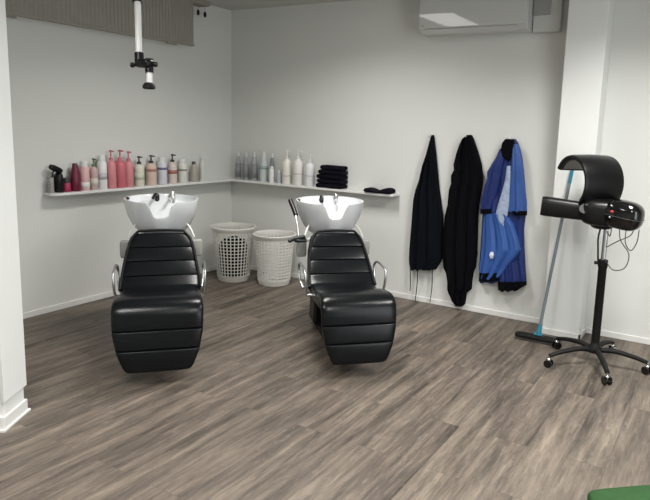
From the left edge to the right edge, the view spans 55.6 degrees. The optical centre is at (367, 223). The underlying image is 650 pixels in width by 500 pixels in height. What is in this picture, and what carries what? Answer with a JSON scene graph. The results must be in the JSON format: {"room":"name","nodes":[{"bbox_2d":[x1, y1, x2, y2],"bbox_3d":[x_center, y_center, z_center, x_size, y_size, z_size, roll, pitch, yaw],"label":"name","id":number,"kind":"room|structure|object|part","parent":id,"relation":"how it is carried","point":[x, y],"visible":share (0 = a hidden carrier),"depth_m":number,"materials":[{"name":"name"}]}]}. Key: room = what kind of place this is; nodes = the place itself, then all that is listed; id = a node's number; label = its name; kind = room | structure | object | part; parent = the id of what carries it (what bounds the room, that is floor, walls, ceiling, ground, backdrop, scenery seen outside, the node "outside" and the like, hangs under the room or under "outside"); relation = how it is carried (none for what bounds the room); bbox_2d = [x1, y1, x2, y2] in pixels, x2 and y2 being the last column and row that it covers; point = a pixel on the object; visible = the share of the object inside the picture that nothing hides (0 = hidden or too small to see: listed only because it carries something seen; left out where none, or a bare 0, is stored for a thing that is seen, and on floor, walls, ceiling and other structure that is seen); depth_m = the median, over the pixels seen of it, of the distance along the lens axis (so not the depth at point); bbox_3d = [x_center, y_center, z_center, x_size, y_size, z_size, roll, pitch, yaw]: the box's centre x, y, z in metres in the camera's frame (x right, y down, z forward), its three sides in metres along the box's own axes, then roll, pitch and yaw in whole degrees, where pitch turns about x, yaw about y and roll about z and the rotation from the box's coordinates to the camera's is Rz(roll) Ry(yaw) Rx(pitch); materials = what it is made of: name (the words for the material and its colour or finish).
{"room":"salon","nodes":[
{"label":"salon","id":0,"kind":"room"},
{"bbox_2d":[0,388,23,415],"bbox_3d":[-1.779,-0.300,2.859,0.133,2.600,0.181,2,9,-1],"label":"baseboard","id":1,"kind":"structure","parent":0,"point":[5,408],"depth_m":3.02,"materials":[{"name":"paint"}]},
{"bbox_2d":[0,0,26,402],"bbox_3d":[-1.714,-0.370,2.849,0.028,2.455,0.211,2,9,-2],"label":"wall","id":2,"kind":"structure","parent":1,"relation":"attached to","point":[12,348],"depth_m":2.93,"materials":[{"name":"paint"}]},
{"bbox_2d":[0,399,30,432],"bbox_3d":[-1.823,0.948,3.055,0.154,0.072,0.213,2,9,-2],"label":"trim","id":3,"kind":"structure","parent":1,"relation":"attached to","point":[5,421],"depth_m":3.03,"materials":[{"name":"white wood"}]},
{"bbox_2d":[6,5,231,312],"bbox_3d":[-3.112,-0.452,3.523,0.100,2.600,6.600,7,10,30],"label":"wall","id":4,"kind":"structure","parent":0,"point":[76,95],"depth_m":5.02,"materials":[{"name":"paint"}]},
{"bbox_2d":[5,0,134,35],"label":"window blind","id":5,"kind":"object","parent":4,"relation":"attached to","point":[113,16],"depth_m":4.62,"materials":[{"name":"beige fabric"}]},
{"bbox_2d":[23,265,216,318],"bbox_3d":[-3.111,0.816,3.691,0.012,0.045,6.588,7,10,30],"label":"baseboard","id":6,"kind":"structure","parent":4,"relation":"attached to","point":[107,294],"depth_m":4.93,"materials":[{"name":"white wood"}]},
{"bbox_2d":[141,0,209,45],"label":"window blind","id":7,"kind":"object","parent":4,"relation":"attached to","point":[169,21],"depth_m":5.34,"materials":[{"name":"beige fabric"}]},
{"bbox_2d":[205,0,351,10],"bbox_3d":[-0.220,-1.426,1.679,6.700,0.100,6.800,7,10,30],"label":"ceiling","id":8,"kind":"structure","parent":0,"point":[231,5],"depth_m":5.69,"materials":[{"name":"paint"}]},
{"bbox_2d":[130,0,157,88],"bbox_3d":[-1.069,-1.113,2.868,0.117,0.956,0.310,-3,10,-28],"label":"hanging arm","id":9,"kind":"object","parent":8,"relation":"hanging from","point":[140,62],"visible":1,"depth_m":2.84,"materials":[{"name":"white metal"}]},
{"bbox_2d":[0,269,649,499],"bbox_3d":[-0.312,1.239,2.103,6.700,0.100,6.800,7,10,30],"label":"floor","id":10,"kind":"structure","parent":0,"point":[459,407],"depth_m":3.25,"materials":[{"name":"brown wood"}]},
{"bbox_2d":[111,191,205,372],"bbox_3d":[-1.352,0.345,4.016,0.561,0.992,1.286,-1,9,-17],"label":"chair","id":11,"kind":"object","parent":10,"relation":"on","point":[157,313],"visible":1,"depth_m":3.86,"materials":[{"name":"black leather"}]},
{"bbox_3d":[-1.542,0.361,3.904,0.131,0.192,0.313,-1,9,-17],"label":"armrest","id":12,"kind":"part","parent":11,"relation":"part of","materials":[{"name":"metal"}]},
{"bbox_3d":[-1.532,-0.155,4.427,0.034,0.137,0.114,2,9,2],"label":"mixer lever","id":13,"kind":"part","parent":11,"relation":"part of","materials":[{"name":"black plastic"}]},
{"bbox_3d":[-1.278,0.459,3.775,0.489,0.103,0.461,-1,9,-17],"label":"seat","id":14,"kind":"part","parent":11,"relation":"part of","materials":[{"name":"black leather"}]},
{"bbox_3d":[-1.365,0.254,4.056,0.498,0.349,0.321,-1,9,-17],"label":"backrest","id":15,"kind":"part","parent":11,"relation":"part of","materials":[{"name":"black leather"}]},
{"bbox_2d":[123,194,197,232],"bbox_3d":[-1.457,-0.056,4.350,0.500,0.262,0.466,-1,9,-17],"label":"basin","id":16,"kind":"object","parent":11,"relation":"in","point":[148,213],"depth_m":4.21,"materials":[{"name":"white ceramic"}]},
{"bbox_2d":[167,191,175,202],"bbox_3d":[-1.422,-0.132,4.449,0.041,0.192,0.127,1,9,-6],"label":"faucet","id":17,"kind":"object","parent":11,"relation":"on","point":[171,198],"depth_m":4.47,"materials":[{"name":"silver metal"}]},
{"bbox_3d":[-1.130,0.355,4.027,0.131,0.192,0.313,-1,9,-17],"label":"armrest","id":18,"kind":"part","parent":11,"relation":"part of","materials":[{"name":"metal"}]},
{"bbox_2d":[210,222,256,282],"bbox_3d":[-1.293,0.280,5.921,0.434,0.525,0.434,3,9,7],"label":"laundry basket","id":19,"kind":"object","parent":10,"relation":"on","point":[250,228],"visible":0.9,"depth_m":5.80,"materials":[{"name":"beige plastic"}]},
{"bbox_2d":[219,236,247,277],"bbox_3d":[-1.290,0.315,5.931,0.287,0.414,0.280,7,10,30],"label":"laundry","id":20,"kind":"object","parent":19,"relation":"on","point":[236,237],"visible":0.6,"depth_m":5.83,"materials":[{"name":"black fabric"}]},
{"bbox_2d":[252,230,296,286],"bbox_3d":[-0.887,0.330,5.826,0.414,0.485,0.414,-2,10,-21],"label":"laundry basket","id":21,"kind":"object","parent":10,"relation":"on","point":[280,249],"visible":0.97,"depth_m":5.71,"materials":[{"name":"white plastic"}]},
{"bbox_2d":[288,194,395,364],"bbox_3d":[-0.223,0.348,4.228,0.622,0.988,1.286,0,9,-15],"label":"chair","id":22,"kind":"object","parent":10,"relation":"on","point":[355,319],"visible":1,"depth_m":4.14,"materials":[{"name":"black leather"}]},
{"bbox_3d":[-0.536,-0.116,4.405,0.034,0.119,0.126,-4,11,-31],"label":"lever","id":23,"kind":"part","parent":22,"relation":"part of","materials":[{"name":"black plastic"}]},
{"bbox_3d":[-0.500,0.012,4.334,0.015,0.154,0.117,-1,10,-19],"label":"lever rod","id":24,"kind":"part","parent":22,"relation":"part of","materials":[{"name":"metal"}]},
{"bbox_2d":[288,235,306,242],"bbox_3d":[-0.491,0.106,4.277,0.132,0.056,0.090,0,9,-15],"label":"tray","id":25,"kind":"object","parent":22,"relation":"on","point":[298,239],"depth_m":4.25,"materials":[{"name":"black plastic"}]},
{"bbox_3d":[-0.388,0.365,4.130,0.131,0.192,0.313,0,9,-15],"label":"armrest","id":26,"kind":"part","parent":22,"relation":"part of","materials":[{"name":"metal"}]},
{"bbox_3d":[-0.266,0.784,4.524,0.180,0.040,0.600,0,9,-15],"label":"plate","id":27,"kind":"part","parent":22,"relation":"part of","materials":[{"name":"metal"}]},
{"bbox_3d":[-0.357,-0.150,4.654,0.034,0.137,0.114,3,9,4],"label":"mixer lever","id":28,"kind":"part","parent":22,"relation":"part of","materials":[{"name":"black plastic"}]},
{"bbox_2d":[296,196,363,233],"bbox_3d":[-0.286,-0.051,4.574,0.500,0.262,0.466,0,9,-15],"label":"basin","id":29,"kind":"object","parent":22,"relation":"in","point":[319,214],"depth_m":4.42,"materials":[{"name":"white ceramic"}]},
{"bbox_2d":[333,194,337,204],"bbox_3d":[-0.246,-0.126,4.672,0.041,0.192,0.127,1,9,-4],"label":"faucet","id":30,"kind":"object","parent":22,"relation":"on","point":[335,197],"depth_m":4.69,"materials":[{"name":"silver metal"}]},
{"bbox_3d":[-0.205,0.260,4.277,0.463,0.349,0.321,0,9,-15],"label":"backrest","id":31,"kind":"part","parent":22,"relation":"part of","materials":[{"name":"black leather"}]},
{"bbox_3d":[-0.129,0.464,3.993,0.454,0.103,0.461,0,9,-15],"label":"seat","id":32,"kind":"part","parent":22,"relation":"part of","materials":[{"name":"black leather"}]},
{"bbox_3d":[0.028,0.362,4.240,0.131,0.192,0.313,0,9,-15],"label":"armrest","id":33,"kind":"part","parent":22,"relation":"part of","materials":[{"name":"metal"}]},
{"bbox_2d":[515,170,573,345],"bbox_3d":[1.302,0.228,4.464,0.330,1.263,0.249,7,10,30],"label":"broom","id":34,"kind":"object","parent":10,"relation":"on","point":[537,337],"visible":0.91,"depth_m":4.46,"materials":[{"name":"teal plastic"}]},
{"bbox_3d":[1.356,0.228,4.457,0.200,1.066,0.023,-3,10,-29],"label":"handle","id":35,"kind":"part","parent":34,"relation":"part of","materials":[{"name":"teal metal"}]},
{"bbox_2d":[540,154,649,384],"bbox_3d":[1.499,0.254,3.974,0.676,1.378,0.671,-1,10,-18],"label":"hair dryer","id":36,"kind":"object","parent":10,"relation":"on","point":[600,206],"visible":1,"depth_m":3.92,"materials":[{"name":"black plastic"}]},
{"bbox_3d":[1.289,-0.099,3.999,0.317,0.142,0.098,5,9,17],"label":"heating arm","id":37,"kind":"part","parent":36,"relation":"part of","materials":[{"name":"black plastic"}]},
{"bbox_3d":[1.332,0.839,4.033,0.307,0.068,0.042,0,9,-11],"label":"leg","id":38,"kind":"part","parent":36,"relation":"part of","materials":[{"name":"black metal"}]},
{"bbox_3d":[1.418,0.813,4.213,0.042,0.068,0.307,-3,10,-29],"label":"leg","id":39,"kind":"part","parent":36,"relation":"part of","materials":[{"name":"black metal"}]},
{"bbox_3d":[1.375,-0.091,3.899,0.064,0.071,0.062,7,10,30],"label":"hinge knob","id":40,"kind":"part","parent":36,"relation":"part of","materials":[{"name":"silver metal"}]},
{"bbox_2d":[557,154,623,202],"bbox_3d":[1.458,-0.300,4.038,0.285,0.307,0.346,-1,9,-16],"label":"hood","id":41,"kind":"object","parent":36,"relation":"attached to","point":[603,174],"depth_m":3.90,"materials":[{"name":"black plastic"}]},
{"bbox_3d":[1.484,0.866,3.896,0.042,0.068,0.307,3,9,5],"label":"leg","id":42,"kind":"part","parent":36,"relation":"part of","materials":[{"name":"black metal"}]},
{"bbox_3d":[1.618,0.824,4.189,0.042,0.068,0.307,10,12,42],"label":"leg","id":43,"kind":"part","parent":36,"relation":"part of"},
{"bbox_3d":[1.658,0.856,3.998,0.307,0.068,0.042,6,10,23],"label":"leg","id":44,"kind":"part","parent":36,"relation":"part of","materials":[{"name":"black metal"}]},
{"bbox_3d":[1.587,-0.053,3.808,0.240,0.189,0.178,7,10,30],"label":"heating arm","id":45,"kind":"part","parent":36,"relation":"part of","materials":[{"name":"black plastic"}]},
{"bbox_2d":[587,485,649,499],"bbox_3d":[0.938,1.067,1.709,0.504,0.451,0.504,0,9,-11],"label":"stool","id":46,"kind":"object","parent":10,"relation":"on","point":[641,492],"visible":1,"depth_m":1.85,"materials":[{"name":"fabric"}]},
{"bbox_2d":[231,0,649,338],"bbox_3d":[1.426,-0.491,4.755,6.700,2.600,0.100,7,10,30],"label":"wall","id":47,"kind":"structure","parent":0,"point":[357,85],"depth_m":5.26,"materials":[{"name":"paint"}]},
{"bbox_2d":[43,178,398,196],"bbox_3d":[-1.084,-0.240,5.019,1.965,0.020,2.045,7,10,30],"label":"corner shelf","id":48,"kind":"object","parent":47,"relation":"attached to","point":[145,186],"visible":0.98,"depth_m":5.52,"materials":[{"name":"white laminate"}]},
{"bbox_2d":[48,177,53,192],"bbox_3d":[-2.379,-0.289,4.615,0.041,0.115,0.041,7,10,30],"label":"bottle","id":49,"kind":"object","parent":48,"relation":"on","point":[50,179],"visible":1,"depth_m":4.60,"materials":[{"name":"white plastic"}]},
{"bbox_3d":[-2.378,-0.327,4.609,0.041,0.038,0.041,7,10,30],"label":"lid","id":50,"kind":"part","parent":49,"relation":"part of","materials":[{"name":"white plastic"}]},
{"bbox_2d":[48,164,63,192],"bbox_3d":[-2.352,-0.342,4.640,0.072,0.214,0.108,7,10,30],"label":"spray bottle","id":51,"kind":"object","parent":48,"relation":"on","point":[58,177],"visible":1,"depth_m":4.63,"materials":[{"name":"black plastic"}]},
{"bbox_2d":[64,178,70,191],"bbox_3d":[-2.313,-0.298,4.718,0.063,0.105,0.063,7,10,30],"label":"jar","id":52,"kind":"object","parent":48,"relation":"on","point":[67,181],"visible":0.83,"depth_m":4.70,"materials":[{"name":"pink plastic"}]},
{"bbox_3d":[-2.312,-0.333,4.713,0.063,0.035,0.063,7,10,30],"label":"lid","id":53,"kind":"part","parent":52,"relation":"part of","materials":[{"name":"black plastic"}]},
{"bbox_2d":[70,163,81,190],"bbox_3d":[-2.273,-0.361,4.774,0.084,0.215,0.084,7,10,30],"label":"bottle","id":54,"kind":"object","parent":48,"relation":"on","point":[75,176],"visible":0.95,"depth_m":4.75,"materials":[{"name":"red plastic"}]},
{"bbox_2d":[79,161,89,190],"bbox_3d":[-2.232,-0.378,4.841,0.075,0.230,0.075,7,10,30],"label":"bottle","id":55,"kind":"object","parent":48,"relation":"on","point":[84,169],"visible":0.86,"depth_m":4.81,"materials":[{"name":"pink plastic"}]},
{"bbox_2d":[89,158,98,189],"bbox_3d":[-2.190,-0.398,4.910,0.065,0.250,0.065,7,10,30],"label":"bottle","id":56,"kind":"object","parent":48,"relation":"on","point":[93,171],"visible":0.96,"depth_m":4.89,"materials":[{"name":"pink plastic"}]},
{"bbox_2d":[97,155,107,188],"bbox_3d":[-2.151,-0.417,4.974,0.075,0.270,0.075,7,10,30],"label":"bottle","id":57,"kind":"object","parent":48,"relation":"on","point":[101,164],"visible":0.93,"depth_m":4.95,"materials":[{"name":"white plastic"}]},
{"bbox_2d":[107,150,116,187],"bbox_3d":[-2.107,-0.448,5.045,0.078,0.312,0.078,7,10,30],"label":"bottle","id":58,"kind":"object","parent":48,"relation":"on","point":[111,165],"visible":0.96,"depth_m":5.02,"materials":[{"name":"pink plastic"}]},
{"bbox_2d":[115,150,125,187],"bbox_3d":[-2.063,-0.458,5.119,0.088,0.312,0.088,7,10,30],"label":"bottle","id":59,"kind":"object","parent":48,"relation":"on","point":[120,164],"visible":0.93,"depth_m":5.09,"materials":[{"name":"pink plastic"}]},
{"bbox_2d":[125,151,133,186],"bbox_3d":[-2.021,-0.462,5.191,0.078,0.300,0.078,7,10,30],"label":"bottle","id":60,"kind":"object","parent":48,"relation":"on","point":[129,165],"visible":0.94,"depth_m":5.17,"materials":[{"name":"pink plastic"}]},
{"bbox_2d":[134,156,144,185],"bbox_3d":[-1.967,-0.453,5.287,0.085,0.256,0.085,7,10,30],"label":"bottle","id":61,"kind":"object","parent":48,"relation":"on","point":[139,178],"visible":1,"depth_m":5.26,"materials":[{"name":"beige plastic"}]},
{"bbox_2d":[146,155,156,184],"bbox_3d":[-1.902,-0.471,5.397,0.093,0.262,0.093,7,10,30],"label":"bottle","id":62,"kind":"object","parent":48,"relation":"on","point":[151,168],"visible":1,"depth_m":5.37,"materials":[{"name":"plastic"}]},
{"bbox_2d":[157,157,166,183],"bbox_3d":[-1.841,-0.475,5.503,0.087,0.240,0.087,7,10,30],"label":"bottle","id":63,"kind":"object","parent":48,"relation":"on","point":[162,164],"visible":1,"depth_m":5.47,"materials":[{"name":"white plastic"}]},
{"bbox_2d":[168,154,176,183],"bbox_3d":[-1.781,-0.501,5.601,0.083,0.265,0.083,7,10,30],"label":"bottle","id":64,"kind":"object","parent":48,"relation":"on","point":[172,166],"visible":1,"depth_m":5.58,"materials":[{"name":"plastic"}]},
{"bbox_2d":[178,159,186,182],"bbox_3d":[-1.721,-0.493,5.708,0.083,0.220,0.083,7,10,30],"label":"bottle","id":65,"kind":"object","parent":48,"relation":"on","point":[182,165],"visible":1,"depth_m":5.68,"materials":[{"name":"white plastic"}]},
{"bbox_2d":[190,161,197,181],"bbox_3d":[-1.651,-0.495,5.830,0.074,0.190,0.074,7,10,30],"label":"bottle","id":66,"kind":"object","parent":48,"relation":"on","point":[193,170],"visible":1,"depth_m":5.80,"materials":[{"name":"beige plastic"}]},
{"bbox_2d":[200,153,204,180],"bbox_3d":[-1.594,-0.545,5.918,0.050,0.265,0.050,7,10,30],"label":"bottle","id":67,"kind":"object","parent":48,"relation":"on","point":[202,163],"visible":1,"depth_m":5.90,"materials":[{"name":"white plastic"}]},
{"bbox_2d":[235,152,240,178],"bbox_3d":[-1.313,-0.587,6.226,0.059,0.270,0.059,7,10,30],"label":"bottle","id":68,"kind":"object","parent":48,"relation":"on","point":[238,162],"visible":1,"depth_m":6.21,"materials":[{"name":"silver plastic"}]},
{"bbox_2d":[243,153,248,179],"bbox_3d":[-1.224,-0.575,6.175,0.063,0.268,0.063,7,10,30],"label":"bottle","id":69,"kind":"object","parent":48,"relation":"on","point":[246,162],"visible":1,"depth_m":6.15,"materials":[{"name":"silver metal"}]},
{"bbox_2d":[251,152,257,180],"bbox_3d":[-1.130,-0.569,6.120,0.069,0.280,0.069,7,10,30],"label":"bottle","id":70,"kind":"object","parent":48,"relation":"on","point":[254,166],"visible":1,"depth_m":6.10,"materials":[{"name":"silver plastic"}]},
{"bbox_2d":[260,152,267,181],"bbox_3d":[-1.025,-0.561,6.059,0.082,0.290,0.082,7,10,30],"label":"bottle","id":71,"kind":"object","parent":48,"relation":"on","point":[263,164],"visible":1,"depth_m":6.03,"materials":[{"name":"plastic"}]},
{"bbox_2d":[269,166,273,182],"bbox_3d":[-0.936,-0.480,5.983,0.050,0.160,0.050,7,10,30],"label":"bottle","id":72,"kind":"object","parent":48,"relation":"on","point":[271,170],"visible":1,"depth_m":5.96,"materials":[{"name":"white plastic"}]},
{"bbox_2d":[270,153,274,180],"bbox_3d":[-0.940,-0.550,6.040,0.050,0.280,0.050,7,10,30],"label":"bottle","id":73,"kind":"object","parent":48,"relation":"on","point":[272,157],"visible":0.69,"depth_m":6.02,"materials":[{"name":"plastic"}]},
{"bbox_2d":[277,170,280,182],"bbox_3d":[-0.863,-0.459,5.978,0.044,0.125,0.044,7,10,30],"label":"bottle","id":74,"kind":"object","parent":48,"relation":"on","point":[278,171],"visible":1,"depth_m":5.96,"materials":[{"name":"white plastic"}]},
{"bbox_2d":[282,150,291,183],"bbox_3d":[-0.778,-0.546,5.915,0.087,0.324,0.087,7,10,30],"label":"bottle","id":75,"kind":"object","parent":48,"relation":"on","point":[286,166],"visible":1,"depth_m":5.89,"materials":[{"name":"white plastic"}]},
{"bbox_2d":[293,150,302,184],"bbox_3d":[-0.661,-0.534,5.848,0.095,0.328,0.095,7,10,30],"label":"bottle","id":76,"kind":"object","parent":48,"relation":"on","point":[298,164],"visible":1,"depth_m":5.82,"materials":[{"name":"white plastic"}]},
{"bbox_2d":[305,154,313,185],"bbox_3d":[-0.545,-0.503,5.784,0.087,0.295,0.087,7,10,30],"label":"bottle","id":77,"kind":"object","parent":48,"relation":"on","point":[309,168],"visible":1,"depth_m":5.76,"materials":[{"name":"white plastic"}]},
{"bbox_2d":[316,183,346,188],"bbox_3d":[-0.337,-0.351,5.679,0.274,0.042,0.128,7,10,30],"label":"folded towel","id":78,"kind":"object","parent":48,"relation":"on","point":[323,185],"visible":0.82,"depth_m":5.62,"materials":[{"name":"black fabric"}]},
{"bbox_2d":[317,178,347,184],"bbox_3d":[-0.328,-0.391,5.668,0.271,0.043,0.128,7,10,28],"label":"folded towel","id":79,"kind":"object","parent":78,"relation":"on","point":[319,180],"visible":0.83,"depth_m":5.61,"materials":[{"name":"black fabric"}]},
{"bbox_2d":[316,174,347,179],"bbox_3d":[-0.329,-0.433,5.663,0.275,0.042,0.128,7,11,31],"label":"folded towel","id":80,"kind":"object","parent":79,"relation":"on","point":[324,176],"visible":0.85,"depth_m":5.61,"materials":[{"name":"black fabric"}]},
{"bbox_2d":[318,169,347,175],"bbox_3d":[-0.319,-0.473,5.652,0.264,0.042,0.128,7,10,28],"label":"folded towel","id":81,"kind":"object","parent":80,"relation":"on","point":[321,171],"visible":0.9,"depth_m":5.60,"materials":[{"name":"black fabric"}]},
{"bbox_2d":[320,165,347,170],"bbox_3d":[-0.311,-0.513,5.641,0.239,0.042,0.128,8,11,31],"label":"folded towel","id":82,"kind":"object","parent":81,"relation":"on","point":[325,167],"visible":1,"depth_m":5.59,"materials":[{"name":"black fabric"}]},
{"bbox_2d":[363,187,395,193],"bbox_3d":[0.104,-0.297,5.413,0.268,0.049,0.148,7,10,30],"label":"folded towel","id":83,"kind":"object","parent":48,"relation":"on","point":[370,189],"visible":1,"depth_m":5.36,"materials":[{"name":"black fabric"}]},
{"bbox_2d":[250,265,542,324],"bbox_3d":[-0.013,0.604,5.692,3.330,0.045,0.012,7,10,30],"label":"baseboard","id":84,"kind":"structure","parent":47,"relation":"attached to","point":[294,275],"depth_m":5.21,"materials":[{"name":"white wood"}]},
{"bbox_2d":[419,0,533,36],"bbox_3d":[0.835,-1.628,4.763,0.875,0.302,0.213,7,10,30],"label":"air conditioner","id":85,"kind":"object","parent":47,"relation":"attached to","point":[437,18],"visible":0.96,"depth_m":4.68,"materials":[{"name":"white plastic"}]},
{"bbox_2d":[532,0,563,33],"bbox_3d":[1.338,-1.598,4.545,0.205,0.355,0.085,7,10,30],"label":"pipe cover","id":86,"kind":"object","parent":47,"relation":"attached to","point":[547,14],"visible":1,"depth_m":4.52,"materials":[{"name":"white plastic"}]},
{"bbox_3d":[1.290,-1.652,4.526,0.130,0.225,0.016,7,10,30],"label":"grille plate","id":87,"kind":"part","parent":86,"relation":"part of","materials":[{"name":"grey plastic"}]},
{"bbox_2d":[586,327,649,344],"bbox_3d":[2.917,0.973,4.012,2.876,0.045,0.012,7,10,30],"label":"baseboard","id":88,"kind":"structure","parent":47,"relation":"attached to","point":[615,335],"depth_m":4.59,"materials":[{"name":"white wood"}]},
{"bbox_3d":[0.525,-0.730,5.155,0.028,0.055,0.070,7,10,30],"label":"wall hook","id":89,"kind":"object","parent":47,"relation":"attached to","visible":0},
{"bbox_2d":[409,135,442,301],"bbox_3d":[0.501,-0.021,5.248,0.313,1.460,0.079,7,10,30],"label":"apron","id":90,"kind":"object","parent":89,"relation":"hanging from","point":[426,236],"visible":1,"depth_m":5.22,"materials":[{"name":"black fabric"}]},
{"bbox_3d":[0.805,-0.707,4.993,0.028,0.055,0.070,7,10,30],"label":"wall hook","id":91,"kind":"object","parent":47,"relation":"attached to","visible":0},
{"bbox_2d":[442,135,483,306],"bbox_3d":[0.765,-0.010,5.088,0.321,1.438,0.090,7,10,30],"label":"cape","id":92,"kind":"object","parent":91,"relation":"hanging from","point":[460,230],"visible":1,"depth_m":5.06,"materials":[{"name":"black fabric"}]},
{"bbox_3d":[1.104,-0.667,4.822,0.028,0.055,0.070,7,10,30],"label":"wall hook","id":93,"kind":"object","parent":47,"relation":"attached to","visible":0},
{"bbox_2d":[479,139,526,291],"bbox_3d":[1.091,-0.057,4.883,0.416,1.224,0.099,7,10,30],"label":"gown","id":94,"kind":"object","parent":93,"relation":"hanging from","point":[503,210],"visible":1,"depth_m":4.87,"materials":[{"name":"blue fabric"}]},
{"bbox_3d":[1.058,0.197,4.923,0.331,0.562,0.058,7,10,30],"label":"panel","id":95,"kind":"part","parent":94,"relation":"part of","materials":[{"name":"blue fabric"}]},
{"bbox_3d":[1.153,0.421,4.914,0.223,0.260,0.050,7,10,30],"label":"panel","id":96,"kind":"part","parent":94,"relation":"part of","materials":[{"name":"blue fabric"}]},
{"bbox_2d":[542,0,614,334],"bbox_3d":[1.543,-0.448,4.510,0.270,2.600,0.210,7,10,30],"label":"wall column","id":97,"kind":"structure","parent":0,"point":[590,22],"depth_m":4.40,"materials":[{"name":"paint"}]},
{"bbox_2d":[541,328,585,339],"bbox_3d":[1.494,0.817,4.701,0.294,0.040,0.210,7,10,30],"label":"baseboard","id":98,"kind":"structure","parent":97,"relation":"attached to","point":[544,330],"depth_m":4.62,"materials":[{"name":"white wood"}]}
]}

